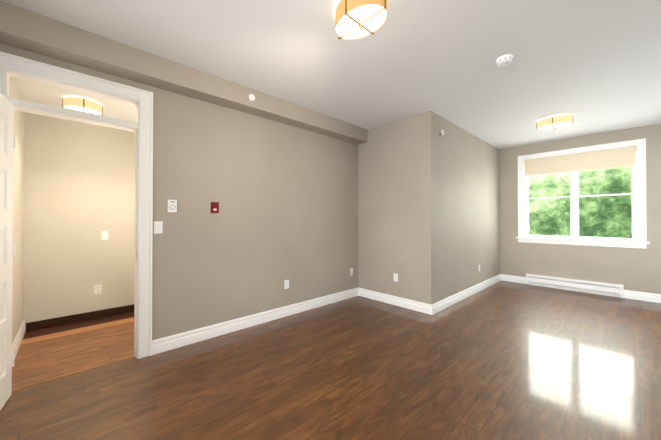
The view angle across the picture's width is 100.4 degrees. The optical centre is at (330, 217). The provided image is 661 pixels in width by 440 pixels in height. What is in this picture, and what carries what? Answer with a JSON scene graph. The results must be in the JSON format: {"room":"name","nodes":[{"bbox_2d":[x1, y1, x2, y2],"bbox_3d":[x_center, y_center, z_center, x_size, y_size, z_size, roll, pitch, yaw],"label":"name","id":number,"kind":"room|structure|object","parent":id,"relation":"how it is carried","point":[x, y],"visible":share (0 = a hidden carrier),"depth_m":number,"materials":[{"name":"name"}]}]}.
{"room":"empty living room","nodes":[
{"label":"empty living room","id":0,"kind":"room"},
{"bbox_2d":[9,76,24,343],"bbox_3d":[-2.974,0.025,2.514,0.120,2.500,1.480,0,-1,-43],"label":"wall","id":1,"kind":"structure","parent":0,"point":[18,227],"depth_m":2.73,"materials":[{"name":"paint"}]},
{"bbox_2d":[12,320,25,359],"bbox_3d":[-2.920,1.210,2.549,0.018,0.130,1.460,0,-1,-43],"label":"baseboard","id":2,"kind":"structure","parent":1,"relation":"attached to","point":[18,339],"depth_m":2.71,"materials":[{"name":"white wood"}]},
{"bbox_2d":[12,77,135,122],"bbox_3d":[-1.964,-1.378,3.559,3.010,0.320,1.600,0,-1,-43],"label":"ceiling","id":3,"kind":"structure","parent":0,"point":[35,92],"depth_m":2.83,"materials":[{"name":"white paint"}]},
{"bbox_2d":[62,97,102,115],"bbox_3d":[-2.616,-1.151,2.915,0.320,0.142,0.320,0,-1,-43],"label":"light","id":4,"kind":"object","parent":3,"relation":"attached to","point":[83,104],"visible":0.71,"depth_m":2.83,"materials":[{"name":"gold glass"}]},
{"bbox_2d":[24,112,134,323],"bbox_3d":[-2.472,0.036,4.088,3.010,2.500,0.120,0,-1,-43],"label":"wall","id":5,"kind":"structure","parent":0,"point":[79,187],"depth_m":3.39,"materials":[{"name":"paint"}]},
{"bbox_2d":[26,304,134,330],"bbox_3d":[-2.418,1.239,4.036,2.752,0.092,0.016,0,-1,-43],"label":"baseboard","id":6,"kind":"structure","parent":5,"relation":"attached to","point":[35,325],"depth_m":3.38,"materials":[{"name":"brown wood"}]},
{"bbox_2d":[94,285,100,293],"bbox_3d":[-2.973,0.922,3.520,0.070,0.115,0.008,0,-1,-43],"label":"outlet","id":7,"kind":"object","parent":5,"relation":"attached to","point":[97,289],"visible":1,"depth_m":3.52,"materials":[{"name":"white plastic"}]},
{"bbox_2d":[101,231,107,239],"bbox_3d":[-2.926,0.232,3.569,0.072,0.116,0.008,0,-1,-43],"label":"hall light switch","id":8,"kind":"object","parent":5,"relation":"attached to","point":[104,235],"visible":1,"depth_m":3.56,"materials":[{"name":"white plastic"}]},
{"bbox_2d":[0,43,357,339],"bbox_3d":[-1.509,-0.073,2.797,5.300,2.700,0.120,0,-1,-43],"label":"wall","id":9,"kind":"structure","parent":0,"point":[285,196],"depth_m":3.15,"materials":[{"name":"paint"}]},
{"bbox_2d":[0,93,15,410],"bbox_3d":[-2.074,0.229,1.638,0.191,2.063,0.779,0,-1,-43],"label":"door","id":10,"kind":"structure","parent":9,"relation":"in","point":[7,146],"depth_m":1.87,"materials":[{"name":"white wood"}]},
{"bbox_2d":[0,51,152,358],"bbox_3d":[-2.062,0.055,2.260,1.002,2.436,0.149,0,-1,-43],"label":"door frame","id":11,"kind":"structure","parent":9,"relation":"attached to","point":[19,67],"depth_m":2.49,"materials":[{"name":"white wood"}]},
{"bbox_2d":[154,221,162,233],"bbox_3d":[-1.624,0.095,2.597,0.072,0.116,0.011,0,-1,-43],"label":"light switch","id":12,"kind":"object","parent":9,"relation":"attached to","point":[158,227],"visible":1,"depth_m":2.60,"materials":[{"name":"white plastic"}]},
{"bbox_2d":[167,200,176,212],"bbox_3d":[-1.534,-0.109,2.671,0.080,0.124,0.030,0,-1,-43],"label":"thermostat","id":13,"kind":"object","parent":9,"relation":"attached to","point":[172,206],"visible":1,"depth_m":2.66,"materials":[{"name":"white plastic"}]},
{"bbox_2d":[211,202,218,212],"bbox_3d":[-1.241,-0.104,2.958,0.086,0.120,0.012,0,-1,-43],"label":"fire alarm","id":14,"kind":"object","parent":9,"relation":"attached to","point":[214,207],"visible":1,"depth_m":2.96,"materials":[{"name":"red plastic"}]},
{"bbox_2d":[152,287,359,354],"bbox_3d":[-0.596,1.217,3.554,2.920,0.130,0.018,0,-1,-43],"label":"baseboard","id":15,"kind":"structure","parent":9,"relation":"attached to","point":[164,344],"depth_m":3.15,"materials":[{"name":"white wood"}]},
{"bbox_2d":[284,280,288,288],"bbox_3d":[-0.570,0.872,3.588,0.070,0.115,0.009,0,-1,-43],"label":"electrical outlet","id":16,"kind":"object","parent":9,"relation":"attached to","point":[286,284],"depth_m":3.58,"materials":[{"name":"white plastic"}]},
{"bbox_2d":[0,281,660,439],"bbox_3d":[0.633,1.324,2.848,8.500,0.106,6.170,0,-1,-43],"label":"floor","id":17,"kind":"structure","parent":0,"point":[503,360],"depth_m":2.20,"materials":[{"name":"brown wood"}]},
{"bbox_2d":[0,0,660,149],"bbox_3d":[1.182,-1.487,2.286,8.500,0.120,4.570,0,-1,-43],"label":"ceiling","id":18,"kind":"structure","parent":0,"point":[593,66],"depth_m":2.41,"materials":[{"name":"white paint"}]},
{"bbox_2d":[0,1,367,143],"bbox_3d":[-1.355,-1.324,2.731,5.180,0.200,0.200,0,-1,-43],"label":"bulkhead","id":19,"kind":"object","parent":18,"relation":"attached to","point":[26,30],"visible":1,"depth_m":2.40,"materials":[{"name":"paint"}]},
{"bbox_2d":[249,94,254,100],"bbox_3d":[-0.868,-1.327,3.045,0.072,0.072,0.011,0,-1,-43],"label":"sprinkler","id":20,"kind":"object","parent":19,"relation":"attached to","point":[251,97],"visible":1,"depth_m":3.04,"materials":[{"name":"white plastic"}]},
{"bbox_2d":[335,0,386,39],"bbox_3d":[0.200,-1.344,1.847,0.283,0.172,0.410,0,-1,-43],"label":"ceiling lamp","id":21,"kind":"object","parent":18,"relation":"attached to","point":[356,19],"visible":1,"depth_m":1.81,"materials":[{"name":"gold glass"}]},
{"bbox_2d":[496,54,513,66],"bbox_3d":[1.566,-1.400,2.476,0.136,0.050,0.136,0,-1,-43],"label":"smoke detector","id":22,"kind":"object","parent":18,"relation":"attached to","point":[504,60],"visible":0.98,"depth_m":2.44,"materials":[{"name":"white plastic"}]},
{"bbox_2d":[536,114,572,129],"bbox_3d":[3.197,-1.339,3.938,0.283,0.152,0.410,0,-1,-43],"label":"light","id":23,"kind":"object","parent":18,"relation":"attached to","point":[554,122],"visible":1,"depth_m":3.87,"materials":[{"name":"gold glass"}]},
{"bbox_2d":[358,111,435,304],"bbox_3d":[0.899,-0.064,4.194,0.120,2.700,1.390,0,-1,-43],"label":"wall","id":24,"kind":"structure","parent":0,"point":[396,197],"depth_m":4.00,"materials":[{"name":"paint"}]},
{"bbox_2d":[360,288,427,313],"bbox_3d":[0.896,1.221,4.087,0.018,0.130,1.230,0,-1,-43],"label":"baseboard","id":25,"kind":"structure","parent":24,"relation":"attached to","point":[386,298],"depth_m":4.02,"materials":[{"name":"white wood"}]},
{"bbox_2d":[394,273,397,281],"bbox_3d":[0.954,0.880,4.035,0.009,0.115,0.070,0,-1,-43],"label":"electrical outlet","id":26,"kind":"object","parent":24,"relation":"attached to","point":[395,275],"depth_m":4.03,"materials":[{"name":"white plastic"}]},
{"bbox_2d":[435,113,499,301],"bbox_3d":[2.498,-0.059,4.830,3.080,2.700,0.120,0,-1,-43],"label":"wall","id":27,"kind":"structure","parent":0,"point":[467,205],"depth_m":4.41,"materials":[{"name":"paint"}]},
{"bbox_2d":[439,130,443,136],"bbox_3d":[1.555,-1.176,3.832,0.100,0.100,0.049,0,-1,-43],"label":"sprinkler","id":28,"kind":"object","parent":27,"relation":"attached to","point":[441,133],"visible":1,"depth_m":3.81,"materials":[{"name":"silver metal"}]},
{"bbox_2d":[428,274,499,314],"bbox_3d":[2.405,1.225,4.638,2.968,0.130,0.018,0,-1,-43],"label":"baseboard","id":29,"kind":"structure","parent":27,"relation":"attached to","point":[440,305],"depth_m":4.25,"materials":[{"name":"white wood"}]},
{"bbox_2d":[500,123,660,293],"bbox_3d":[4.630,-0.060,4.654,0.220,2.700,3.060,0,-1,-43],"label":"wall","id":30,"kind":"structure","parent":0,"point":[635,269],"depth_m":4.71,"materials":[{"name":"paint"}]},
{"bbox_2d":[526,273,623,296],"bbox_3d":[4.228,1.175,4.858,0.071,0.182,1.288,0,-1,-43],"label":"baseboard heater","id":31,"kind":"object","parent":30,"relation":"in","point":[608,288],"visible":1,"depth_m":4.77,"materials":[{"name":"white painted metal"}]},
{"bbox_2d":[500,274,660,302],"bbox_3d":[4.529,1.224,4.578,0.018,0.130,3.020,0,-1,-43],"label":"baseboard","id":32,"kind":"structure","parent":30,"relation":"attached to","point":[643,296],"depth_m":4.50,"materials":[{"name":"white wood"}]},
{"bbox_2d":[516,138,649,248],"bbox_3d":[4.352,-0.364,4.910,0.275,1.701,1.732,0,-1,-43],"label":"window unit","id":33,"kind":"structure","parent":30,"relation":"in","point":[574,196],"depth_m":4.77,"materials":[{"name":"white plastic"}]},
{"bbox_2d":[524,146,636,182],"bbox_3d":[4.315,-0.638,4.877,0.068,0.966,1.482,0,-1,-43],"label":"roller blind","id":34,"kind":"object","parent":33,"relation":"attached to","point":[613,158],"visible":1,"depth_m":4.78,"materials":[{"name":"beige fabric"}]},
{"label":"outside","id":35,"kind":"structure","parent":0,"visible":0},
{"bbox_2d":[529,166,631,237],"bbox_3d":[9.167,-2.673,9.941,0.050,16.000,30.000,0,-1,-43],"label":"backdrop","id":36,"kind":"structure","parent":35,"point":[597,190],"depth_m":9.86,"materials":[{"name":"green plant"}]}
]}

